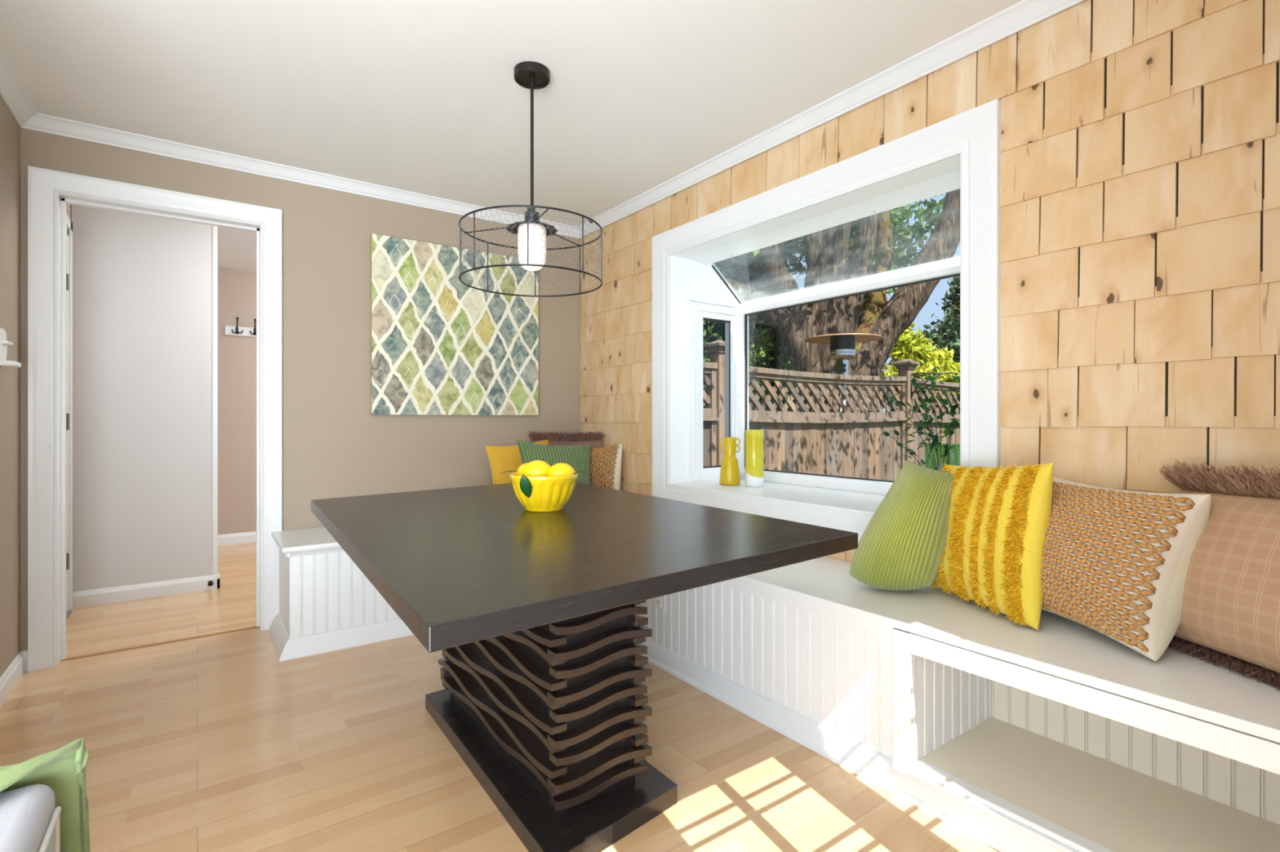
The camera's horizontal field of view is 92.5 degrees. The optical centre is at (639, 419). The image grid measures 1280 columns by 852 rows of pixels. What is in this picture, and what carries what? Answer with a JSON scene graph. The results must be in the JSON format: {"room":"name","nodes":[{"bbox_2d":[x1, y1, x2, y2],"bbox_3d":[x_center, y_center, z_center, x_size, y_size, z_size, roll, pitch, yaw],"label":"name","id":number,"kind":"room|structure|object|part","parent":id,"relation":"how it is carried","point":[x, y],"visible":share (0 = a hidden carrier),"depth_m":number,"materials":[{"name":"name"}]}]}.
{"room":"dining room","nodes":[
{"label":"dining room","id":0,"kind":"room"},
{"bbox_2d":[0,94,71,677],"bbox_3d":[-2.434,-0.110,2.254,0.144,2.360,3.104,0,0,-36],"label":"wall","id":1,"kind":"structure","parent":0,"point":[10,129],"depth_m":2.45,"materials":[{"name":"beige paint"}]},
{"bbox_2d":[0,327,21,367],"bbox_3d":[-2.388,-0.272,2.318,0.055,0.147,0.095,0,0,-36],"label":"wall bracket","id":2,"kind":"object","parent":1,"relation":"attached to","point":[4,343],"visible":1,"depth_m":2.30,"materials":[{"name":"white plastic"}]},
{"bbox_2d":[0,360,21,367],"bbox_3d":[-2.388,-0.208,2.318,0.055,0.020,0.095,0,0,-36],"label":"shelf","id":3,"kind":"object","parent":2,"relation":"attached to","point":[4,363],"depth_m":2.29,"materials":[{"name":"white plastic"}]},
{"bbox_2d":[0,651,24,707],"bbox_3d":[-2.049,1.026,1.813,0.014,0.087,1.938,0,0,-36],"label":"baseboard","id":4,"kind":"structure","parent":1,"relation":"attached to","point":[9,679],"depth_m":2.42,"materials":[{"name":"white paint"}]},
{"bbox_2d":[0,43,36,127],"bbox_3d":[-2.031,-1.262,1.826,0.058,0.057,1.938,0,0,-36],"label":"trim","id":5,"kind":"structure","parent":1,"relation":"attached to","point":[12,91],"depth_m":2.38,"materials":[{"name":"white paint"}]},
{"bbox_2d":[66,213,72,621],"bbox_3d":[-2.953,-0.016,3.061,0.080,2.172,0.904,0,0,-36],"label":"door","id":6,"kind":"structure","parent":1,"relation":"in","point":[68,223],"depth_m":3.39,"materials":[{"name":"white wood"}]},
{"bbox_2d":[71,204,213,592],"bbox_3d":[-2.980,-0.110,3.718,0.680,2.360,0.110,0,0,-36],"label":"wall","id":7,"kind":"structure","parent":0,"point":[143,285],"depth_m":3.65,"materials":[{"name":"grey paint"}]},
{"bbox_2d":[72,573,219,608],"bbox_3d":[-2.970,1.026,3.717,0.694,0.087,0.124,0,0,-36],"label":"baseboard","id":8,"kind":"structure","parent":7,"relation":"attached to","point":[135,592],"depth_m":3.65,"materials":[{"name":"white paint"}]},
{"bbox_2d":[207,580,213,586],"bbox_3d":[-2.676,1.024,3.818,0.030,0.030,0.058,0,0,-36],"label":"door stop","id":9,"kind":"object","parent":7,"relation":"attached to","point":[210,583],"visible":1,"depth_m":3.80,"materials":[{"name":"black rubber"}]},
{"bbox_2d":[213,226,217,575],"bbox_3d":[-2.712,-0.145,3.912,0.025,2.290,0.116,0,0,-36],"label":"trim","id":10,"kind":"structure","parent":7,"relation":"attached to","point":[215,228],"depth_m":3.86,"materials":[{"name":"white paint"}]},
{"bbox_2d":[217,266,256,534],"bbox_3d":[-3.198,-0.110,5.542,3.100,2.360,0.110,0,0,-36],"label":"wall","id":11,"kind":"structure","parent":0,"point":[237,288],"depth_m":5.28,"materials":[{"name":"beige paint"}]},
{"bbox_2d":[217,531,256,545],"bbox_3d":[-3.162,1.026,5.491,3.100,0.087,0.014,0,0,-36],"label":"baseboard","id":12,"kind":"structure","parent":11,"relation":"attached to","point":[245,537],"depth_m":5.27,"materials":[{"name":"white paint"}]},
{"bbox_2d":[225,317,256,337],"bbox_3d":[-3.277,-0.791,5.369,0.590,0.153,0.076,0,0,-36],"label":"coat rack","id":13,"kind":"object","parent":11,"relation":"attached to","point":[237,331],"visible":0.48,"depth_m":5.28,"materials":[{"name":"white paint"}]},
{"bbox_2d":[20,128,581,651],"bbox_3d":[-1.541,-0.110,3.445,2.987,2.360,0.115,0,0,-36],"label":"wall","id":14,"kind":"structure","parent":0,"point":[333,446],"depth_m":3.31,"materials":[{"name":"beige paint"}]},
{"bbox_2d":[22,650,27,671],"bbox_3d":[-2.605,1.026,2.598,0.030,0.087,0.014,0,0,-36],"label":"baseboard","id":15,"kind":"structure","parent":14,"relation":"attached to","point":[24,652],"depth_m":2.60,"materials":[{"name":"white paint"}]},
{"bbox_2d":[27,165,281,672],"bbox_3d":[-2.256,0.000,2.929,0.931,2.140,0.167,0,0,-36],"label":"door frame","id":16,"kind":"structure","parent":14,"relation":"in","point":[49,191],"depth_m":2.70,"materials":[{"name":"white paint"}]},
{"bbox_2d":[60,626,259,661],"bbox_3d":[-2.259,1.068,2.933,0.747,0.004,0.025,0,0,-36],"label":"threshold","id":17,"kind":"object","parent":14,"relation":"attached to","point":[255,627],"depth_m":2.91,"materials":[{"name":"brown wood"}]},
{"bbox_2d":[20,112,579,238],"bbox_3d":[-1.500,-1.262,3.369,2.725,0.057,0.058,0,0,-36],"label":"trim","id":18,"kind":"structure","parent":14,"relation":"attached to","point":[42,122],"depth_m":3.06,"materials":[{"name":"white paint"}]},
{"bbox_2d":[370,233,537,415],"bbox_3d":[-1.077,-0.523,3.685,1.012,1.000,0.035,0,0,-36],"label":"painting","id":19,"kind":"object","parent":14,"relation":"attached to","point":[441,344],"visible":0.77,"depth_m":3.63,"materials":[{"name":"fabric"}]},
{"bbox_2d":[0,542,999,851],"bbox_3d":[-1.786,1.120,0.561,6.760,0.100,10.000,0,0,-36],"label":"floor","id":20,"kind":"structure","parent":0,"point":[216,743],"depth_m":1.93,"materials":[{"name":"brown wood"}]},
{"bbox_2d":[0,784,61,851],"bbox_3d":[-1.040,0.815,0.479,0.774,0.509,0.755,0,0,-36],"label":"armchair","id":21,"kind":"object","parent":20,"relation":"on","point":[29,817],"visible":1,"depth_m":0.91,"materials":[{"name":"grey fabric"}]},
{"bbox_2d":[0,737,90,851],"bbox_3d":[-0.988,0.709,0.814,0.354,0.344,0.358,0,0,-36],"label":"pillow","id":22,"kind":"object","parent":21,"relation":"on","point":[63,770],"visible":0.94,"depth_m":1.03,"materials":[{"name":"green fabric"}]},
{"bbox_2d":[268,526,413,662],"bbox_3d":[-1.199,0.822,3.301,1.335,0.497,0.517,0,0,-36],"label":"bench","id":23,"kind":"object","parent":20,"relation":"on","point":[327,604],"visible":0.31,"depth_m":2.87,"materials":[{"name":"white paint"}]},
{"bbox_3d":[-1.714,0.833,2.966,0.018,0.475,0.457,0,0,-36],"label":"panel","id":24,"kind":"part","parent":23,"relation":"part of","materials":[{"name":"white paint"}]},
{"bbox_3d":[-1.204,0.584,3.303,1.308,0.022,0.509,0,0,-36],"label":"seat","id":25,"kind":"part","parent":23,"relation":"part of","materials":[{"name":"white paint"}]},
{"bbox_3d":[-1.200,0.609,3.314,1.307,0.028,0.496,0,0,-36],"label":"cove moulding","id":26,"kind":"part","parent":23,"relation":"part of","materials":[{"name":"white paint"}]},
{"bbox_3d":[-1.208,1.030,3.295,1.313,0.080,0.517,0,0,-36],"label":"moulding","id":27,"kind":"part","parent":23,"relation":"part of","materials":[{"name":"white paint"}]},
{"bbox_3d":[-1.060,0.833,3.147,1.290,0.475,0.015,0,0,-36],"label":"beadboard panel","id":28,"kind":"part","parent":23,"relation":"part of","materials":[{"name":"white paint"}]},
{"bbox_2d":[484,440,548,484],"bbox_3d":[-0.726,0.345,3.780,0.468,0.440,0.134,0,0,-43],"label":"cushion","id":29,"kind":"object","parent":23,"relation":"on","point":[501,459],"visible":0.27,"depth_m":3.67,"materials":[{"name":"fabric"}]},
{"bbox_2d":[310,482,857,851],"bbox_3d":[-0.363,0.684,1.986,1.174,0.771,1.849,0,0,-36],"label":"dining table","id":30,"kind":"object","parent":20,"relation":"on","point":[533,620],"visible":0.99,"depth_m":1.61,"materials":[{"name":"brown wood"}]},
{"bbox_2d":[509,471,577,511],"bbox_3d":[-0.322,0.243,2.061,0.229,0.122,0.229,0,0,-36],"label":"fruit bowl","id":31,"kind":"object","parent":30,"relation":"on","point":[550,493],"visible":0.88,"depth_m":1.98,"materials":[{"name":"yellow ceramic"}]},
{"bbox_2d":[500,462,528,475],"bbox_3d":[-0.392,0.189,2.060,0.084,0.078,0.136,0,0,27],"label":"lemon","id":32,"kind":"object","parent":31,"relation":"in","point":[519,472],"visible":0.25,"depth_m":2.06,"materials":[{"name":"yellow plant"}]},
{"bbox_2d":[520,460,551,497],"bbox_3d":[-0.358,0.196,2.018,0.091,0.118,0.144,0,0,34],"label":"lemon","id":33,"kind":"object","parent":31,"relation":"in","point":[535,468],"visible":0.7,"depth_m":2.00,"materials":[{"name":"yellow plant"}]},
{"bbox_2d":[548,462,587,485],"bbox_3d":[-0.247,0.188,2.057,0.130,0.081,0.081,0,0,-18],"label":"lemon","id":34,"kind":"object","parent":31,"relation":"in","point":[560,468],"visible":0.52,"depth_m":2.02,"materials":[{"name":"yellow plant"}]},
{"bbox_2d":[635,556,1279,851],"bbox_3d":[0.484,0.822,2.506,0.517,0.497,3.777,0,0,-36],"label":"storage bench","id":35,"kind":"object","parent":20,"relation":"on","point":[1086,741],"visible":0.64,"depth_m":1.71,"materials":[{"name":"white paint"}]},
{"bbox_2d":[516,440,591,484],"bbox_3d":[-0.480,0.344,3.645,0.482,0.442,0.179,0,0,-36],"label":"cushion","id":36,"kind":"object","parent":35,"relation":"on","point":[578,457],"visible":0.39,"depth_m":3.63,"materials":[{"name":"green fabric"}]},
{"bbox_2d":[527,431,606,463],"bbox_3d":[-0.469,0.320,3.899,0.516,0.490,0.082,0,0,5],"label":"cushion","id":37,"kind":"object","parent":35,"relation":"on","point":[593,439],"visible":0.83,"depth_m":3.88,"materials":[{"name":"fabric"}]},
{"bbox_2d":[589,443,622,490],"bbox_3d":[-0.255,0.355,3.806,0.136,0.415,0.405,0,0,-36],"label":"woven cushion","id":38,"kind":"object","parent":35,"relation":"on","point":[605,467],"visible":0.38,"depth_m":3.70,"materials":[{"name":"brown fabric"}]},
{"bbox_2d":[654,595,665,611],"bbox_3d":[0.085,0.766,2.655,0.010,0.117,0.074,0,0,-36],"label":"outlet plate","id":39,"kind":"object","parent":35,"relation":"attached to","point":[660,602],"visible":0.5,"depth_m":2.65,"materials":[{"name":"white plastic"}]},
{"bbox_2d":[657,598,661,607],"bbox_3d":[0.083,0.795,2.654,0.004,0.032,0.032,0,0,-36],"label":"socket","id":40,"kind":"object","parent":39,"relation":"attached to","point":[659,600],"depth_m":2.65,"materials":[{"name":"grey plastic"}]},
{"bbox_3d":[0.107,0.834,2.645,0.015,0.473,2.165,0,0,-36],"label":"beadboard panel","id":41,"kind":"part","parent":35,"relation":"part of","materials":[{"name":"white paint"}]},
{"bbox_3d":[0.102,0.615,2.642,0.018,0.036,2.165,0,0,-36],"label":"rail","id":42,"kind":"part","parent":35,"relation":"part of","materials":[{"name":"white paint"}]},
{"bbox_3d":[0.427,1.026,2.173,0.020,0.088,3.305,0,0,-36],"label":"moulding","id":43,"kind":"part","parent":35,"relation":"part of","materials":[{"name":"white paint"}]},
{"bbox_2d":[849,460,955,590],"bbox_3d":[0.877,0.353,2.022,0.312,0.425,0.266,0,0,-15],"label":"cushion","id":44,"kind":"object","parent":35,"relation":"on","point":[900,548],"visible":0.94,"depth_m":1.93,"materials":[{"name":"green fabric"}]},
{"bbox_2d":[930,462,1053,630],"bbox_3d":[1.039,0.342,1.862,0.177,0.446,0.442,0,0,-14],"label":"cushion","id":45,"kind":"object","parent":35,"relation":"on","point":[998,518],"visible":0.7,"depth_m":1.74,"materials":[{"name":"fabric"}]},
{"bbox_3d":[0.489,0.585,2.509,0.505,0.024,3.777,0,0,-36],"label":"seat","id":46,"kind":"part","parent":35,"relation":"part of","materials":[{"name":"white paint"}]},
{"bbox_3d":[1.068,0.799,1.301,0.030,0.402,1.140,0,0,-36],"label":"frame","id":47,"kind":"part","parent":35,"relation":"part of","materials":[{"name":"white paint"}]},
{"bbox_2d":[916,716,1279,851],"bbox_3d":[1.281,0.975,1.421,0.460,0.020,1.085,0,0,-36],"label":"cubby shelf","id":48,"kind":"object","parent":35,"relation":"attached to","point":[1103,802],"depth_m":1.57,"materials":[{"name":"beige paint"}]},
{"bbox_2d":[1040,476,1211,661],"bbox_3d":[1.234,0.366,1.642,0.308,0.397,0.467,0,0,-12],"label":"woven cushion","id":49,"kind":"object","parent":35,"relation":"on","point":[1115,563],"visible":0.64,"depth_m":1.48,"materials":[{"name":"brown fabric"}]},
{"bbox_2d":[1159,458,1279,690],"bbox_3d":[1.421,0.330,1.367,0.254,0.479,0.544,0,0,-9],"label":"plaid cushion","id":50,"kind":"object","parent":35,"relation":"on","point":[1230,612],"visible":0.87,"depth_m":1.38,"materials":[{"name":"beige fabric"}]},
{"bbox_2d":[0,0,1022,271],"bbox_3d":[-1.786,-1.350,0.561,6.760,0.120,10.000,0,0,-36],"label":"ceiling","id":51,"kind":"structure","parent":0,"point":[420,96],"depth_m":2.32,"materials":[{"name":"paint"}]},
{"bbox_2d":[458,61,602,297],"bbox_3d":[-0.400,-0.896,2.274,0.522,0.785,0.522,0,0,-23],"label":"pendant lamp","id":52,"kind":"object","parent":51,"relation":"hanging from","point":[531,233],"visible":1,"depth_m":2.24,"materials":[{"name":"brown metal"}]},
{"bbox_3d":[-0.543,-0.711,2.292,0.228,0.023,0.005,0,0,7],"label":"spider arm","id":53,"kind":"part","parent":52,"relation":"part of","materials":[{"name":"black metal"}]},
{"bbox_2d":[524,207,539,222],"bbox_3d":[-0.400,-0.752,2.274,0.060,0.065,0.060,0,0,-36],"label":"socket","id":54,"kind":"object","parent":52,"relation":"attached to","point":[531,211],"depth_m":2.25,"materials":[{"name":"grey metal"}]},
{"bbox_3d":[-0.400,-1.012,2.274,0.020,0.505,0.020,0,0,-36],"label":"rod","id":55,"kind":"part","parent":52,"relation":"part of","materials":[{"name":"brown metal"}]},
{"bbox_3d":[-0.400,-0.634,2.274,0.104,0.164,0.104,0,0,-36],"label":"globe","id":56,"kind":"part","parent":52,"relation":"part of","materials":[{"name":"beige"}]},
{"bbox_3d":[-0.400,-0.712,2.274,0.192,0.021,0.192,0,0,-36],"label":"dish","id":57,"kind":"part","parent":52,"relation":"part of","materials":[{"name":"grey metal"}]},
{"bbox_3d":[-0.345,-0.711,2.141,0.005,0.023,0.228,0,0,-23],"label":"spider arm","id":58,"kind":"part","parent":52,"relation":"part of","materials":[{"name":"black metal"}]},
{"bbox_3d":[-0.313,-0.711,2.388,0.005,0.023,0.228,0,0,37],"label":"spider arm","id":59,"kind":"part","parent":52,"relation":"part of","materials":[{"name":"black metal"}]},
{"bbox_2d":[579,0,1279,720],"bbox_3d":[0.753,-0.110,2.695,0.144,2.360,3.788,0,0,-36],"label":"wall","id":60,"kind":"structure","parent":0,"point":[1140,140],"depth_m":1.76,"materials":[{"name":"brown wood"}]},
{"bbox_2d":[652,98,1000,543],"bbox_3d":[0.864,-0.275,2.920,0.621,1.528,1.861,0,0,-36],"label":"window","id":61,"kind":"structure","parent":60,"relation":"in","point":[962,151],"depth_m":2.82,"materials":[{"name":"white paint"}]},
{"bbox_3d":[0.438,-0.159,3.579,0.430,1.045,0.045,0,0,-36],"label":"casement sash","id":62,"kind":"part","parent":61,"relation":"part of","materials":[{"name":"white plastic"}]},
{"bbox_2d":[719,437,740,485],"bbox_3d":[0.494,0.231,3.365,0.115,0.260,0.115,0,0,-36],"label":"vase","id":63,"kind":"object","parent":61,"relation":"on","point":[730,471],"visible":1,"depth_m":3.33,"materials":[{"name":"yellow ceramic"}]},
{"bbox_2d":[745,430,764,487],"bbox_3d":[0.613,0.209,3.285,0.097,0.302,0.097,0,0,-36],"label":"vase","id":64,"kind":"object","parent":61,"relation":"on","point":[754,439],"visible":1,"depth_m":3.24,"materials":[{"name":"yellow ceramic"}]},
{"bbox_3d":[0.872,0.378,2.926,0.601,0.036,1.604,0,0,-36],"label":"sill","id":65,"kind":"part","parent":61,"relation":"part of","materials":[{"name":"white paint"}]},
{"bbox_3d":[0.922,-0.297,2.963,0.474,1.325,1.613,0,0,-36],"label":"frame","id":66,"kind":"part","parent":61,"relation":"part of","materials":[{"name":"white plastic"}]},
{"bbox_3d":[1.202,0.228,2.436,0.124,0.258,0.124,0,0,-36],"label":"glass vase","id":67,"kind":"object","parent":61,"relation":"on","visible":0},
{"bbox_2d":[880,366,959,471],"bbox_3d":[1.142,0.064,2.456,0.170,0.556,0.337,0,0,-27],"label":"leafy branches","id":68,"kind":"object","parent":67,"relation":"in","point":[935,443],"visible":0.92,"depth_m":2.45,"materials":[{"name":"green plant"}]},
{"bbox_3d":[1.113,0.200,2.503,0.204,0.282,0.006,0,0,32],"label":"stem","id":69,"kind":"part","parent":68,"relation":"part of","materials":[{"name":"green plant"}]},
{"bbox_3d":[1.137,0.131,2.488,0.193,0.421,0.006,0,0,33],"label":"stem","id":70,"kind":"part","parent":68,"relation":"part of","materials":[{"name":"green plant"}]},
{"bbox_3d":[1.173,0.150,2.491,0.005,0.381,0.141,0,0,-28],"label":"stem","id":71,"kind":"part","parent":68,"relation":"part of","materials":[{"name":"green plant"}]},
{"bbox_3d":[1.166,0.090,2.464,0.027,0.501,0.116,0,0,-36],"label":"stem","id":72,"kind":"part","parent":68,"relation":"part of","materials":[{"name":"green plant"}]},
{"bbox_3d":[1.162,0.160,2.420,0.106,0.361,0.005,0,0,-12],"label":"stem","id":73,"kind":"part","parent":68,"relation":"part of","materials":[{"name":"green plant"}]},
{"bbox_3d":[1.186,0.078,2.461,0.005,0.525,0.033,0,0,-44],"label":"stem","id":74,"kind":"part","parent":68,"relation":"part of","materials":[{"name":"green plant"}]},
{"bbox_3d":[1.179,0.110,2.402,0.006,0.460,0.056,0,0,15],"label":"stem","id":75,"kind":"part","parent":68,"relation":"part of","materials":[{"name":"green plant"}]},
{"bbox_3d":[1.194,0.171,2.394,0.007,0.341,0.100,0,0,-15],"label":"stem","id":76,"kind":"part","parent":68,"relation":"part of","materials":[{"name":"green plant"}]},
{"bbox_3d":[1.221,0.090,2.393,0.006,0.501,0.100,0,0,-8],"label":"stem","id":77,"kind":"part","parent":68,"relation":"part of","materials":[{"name":"green plant"}]},
{"bbox_2d":[576,0,1084,238],"bbox_3d":[0.673,-1.262,2.637,0.058,0.057,3.788,0,0,-36],"label":"trim","id":78,"kind":"structure","parent":60,"relation":"attached to","point":[1024,14],"depth_m":2.38,"materials":[{"name":"white paint"}]},
{"label":"outside","id":79,"kind":"structure","parent":0,"visible":0},
{"bbox_3d":[4.238,1.505,12.925,38.000,0.130,44.000,0,0,-36],"label":"ground","id":80,"kind":"structure","parent":79,"visible":0},
{"bbox_2d":[702,361,718,466],"bbox_3d":[0.227,0.487,4.338,0.805,1.806,0.100,0,0,-36],"label":"fence","id":81,"kind":"object","parent":80,"relation":"on","point":[709,369],"visible":0.15,"depth_m":4.53,"materials":[{"name":"brown wood"}]},
{"bbox_3d":[0.224,-0.356,4.342,0.805,0.035,0.050,0,0,-36],"label":"lattice rail","id":82,"kind":"part","parent":81,"relation":"part of","materials":[{"name":"brown wood"}]},
{"bbox_3d":[0.224,-0.043,4.342,0.805,0.069,0.070,0,0,-36],"label":"rail","id":83,"kind":"part","parent":81,"relation":"part of","materials":[{"name":"brown wood"}]},
{"bbox_3d":[0.224,-0.395,4.342,0.805,0.042,0.090,0,0,-36],"label":"rail","id":84,"kind":"part","parent":81,"relation":"part of","materials":[{"name":"brown wood"}]},
{"bbox_2d":[702,339,724,465],"bbox_3d":[0.599,0.422,4.613,0.192,2.036,0.192,0,0,-36],"label":"fence post","id":85,"kind":"object","parent":80,"relation":"on","point":[716,349],"visible":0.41,"depth_m":4.55,"materials":[{"name":"brown wood"}]},
{"bbox_2d":[703,333,776,410],"bbox_3d":[1.245,0.064,9.134,1.912,2.795,0.980,0,0,-36],"label":"leafy shrub","id":86,"kind":"object","parent":80,"relation":"on","point":[758,344],"visible":0.09,"depth_m":9.29,"materials":[{"name":"green plant"}]},
{"bbox_2d":[702,252,800,408],"bbox_3d":[-0.158,-1.600,9.363,3.544,6.118,6.937,0,0,37],"label":"evergreen shrub","id":87,"kind":"object","parent":80,"relation":"on","point":[712,331],"visible":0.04,"depth_m":10.07,"materials":[{"name":"green plant"}]},
{"bbox_2d":[719,238,888,412],"bbox_3d":[1.488,-2.036,12.404,9.191,6.977,3.246,0,0,-23],"label":"tree","id":88,"kind":"object","parent":80,"relation":"on","point":[788,361],"visible":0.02,"depth_m":12.17,"materials":[{"name":"green plant"}]},
{"bbox_2d":[748,365,907,480],"bbox_3d":[1.621,0.487,5.345,2.395,1.806,0.100,0,0,-36],"label":"fence","id":89,"kind":"object","parent":80,"relation":"on","point":[851,444],"visible":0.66,"depth_m":5.36,"materials":[{"name":"brown wood"}]},
{"bbox_3d":[1.618,-0.345,5.349,2.395,0.058,0.050,0,0,-36],"label":"lattice rail","id":90,"kind":"part","parent":89,"relation":"part of","materials":[{"name":"brown wood"}]},
{"bbox_3d":[1.618,-0.032,5.349,2.395,0.092,0.070,0,0,-36],"label":"rail","id":91,"kind":"part","parent":89,"relation":"part of","materials":[{"name":"brown wood"}]},
{"bbox_3d":[1.618,-0.384,5.349,2.395,0.065,0.090,0,0,-36],"label":"rail","id":92,"kind":"part","parent":89,"relation":"part of","materials":[{"name":"brown wood"}]},
{"bbox_2d":[713,188,959,413],"bbox_3d":[3.016,-2.469,6.932,7.186,7.918,10.799,0,0,-23],"label":"tree","id":93,"kind":"object","parent":80,"relation":"on","point":[867,246],"visible":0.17,"depth_m":8.87,"materials":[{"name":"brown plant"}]},
{"bbox_2d":[804,332,882,413],"bbox_3d":[2.214,0.255,6.700,0.818,2.370,0.818,0,0,-36],"label":"patio heater","id":94,"kind":"object","parent":80,"relation":"on","point":[842,344],"visible":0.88,"depth_m":6.62,"materials":[{"name":"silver metal"}]},
{"bbox_2d":[891,359,919,462],"bbox_3d":[2.638,0.422,6.085,0.192,2.036,0.192,0,0,-36],"label":"fence post","id":95,"kind":"object","parent":80,"relation":"on","point":[905,367],"visible":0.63,"depth_m":6.03,"materials":[{"name":"brown wood"}]},
{"bbox_2d":[910,371,957,398],"bbox_3d":[2.869,-0.333,5.983,0.426,0.252,0.033,0,0,13],"label":"hanger","id":96,"kind":"object","parent":95,"relation":"attached to","point":[938,374],"visible":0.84,"depth_m":6.01,"materials":[{"name":"black metal"}]},
{"bbox_2d":[879,275,959,414],"bbox_3d":[6.617,-1.323,12.477,3.808,5.567,4.115,0,0,-36],"label":"conifer","id":97,"kind":"object","parent":80,"relation":"on","point":[948,337],"visible":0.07,"depth_m":12.68,"materials":[{"name":"green plant"}]},
{"bbox_2d":[881,321,959,413],"bbox_3d":[5.143,-0.437,10.886,2.466,3.816,1.857,0,0,-6],"label":"tree","id":98,"kind":"object","parent":80,"relation":"on","point":[908,346],"visible":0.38,"depth_m":10.52,"materials":[{"name":"green plant"}]},
{"bbox_2d":[913,377,959,471],"bbox_3d":[3.719,0.492,6.859,2.540,1.796,0.100,0,0,-36],"label":"fence","id":99,"kind":"object","parent":80,"relation":"on","point":[954,455],"visible":0.19,"depth_m":6.40,"materials":[{"name":"brown wood"}]},
{"bbox_3d":[3.716,-0.373,6.863,2.540,0.065,0.090,0,0,-36],"label":"rail","id":100,"kind":"part","parent":99,"relation":"part of","materials":[{"name":"brown wood"}]},
{"bbox_3d":[3.716,-0.022,6.863,2.540,0.092,0.070,0,0,-36],"label":"rail","id":101,"kind":"part","parent":99,"relation":"part of","materials":[{"name":"brown wood"}]},
{"bbox_3d":[3.716,-0.335,6.863,2.540,0.058,0.050,0,0,-36],"label":"lattice rail","id":102,"kind":"part","parent":99,"relation":"part of","materials":[{"name":"brown wood"}]}
]}

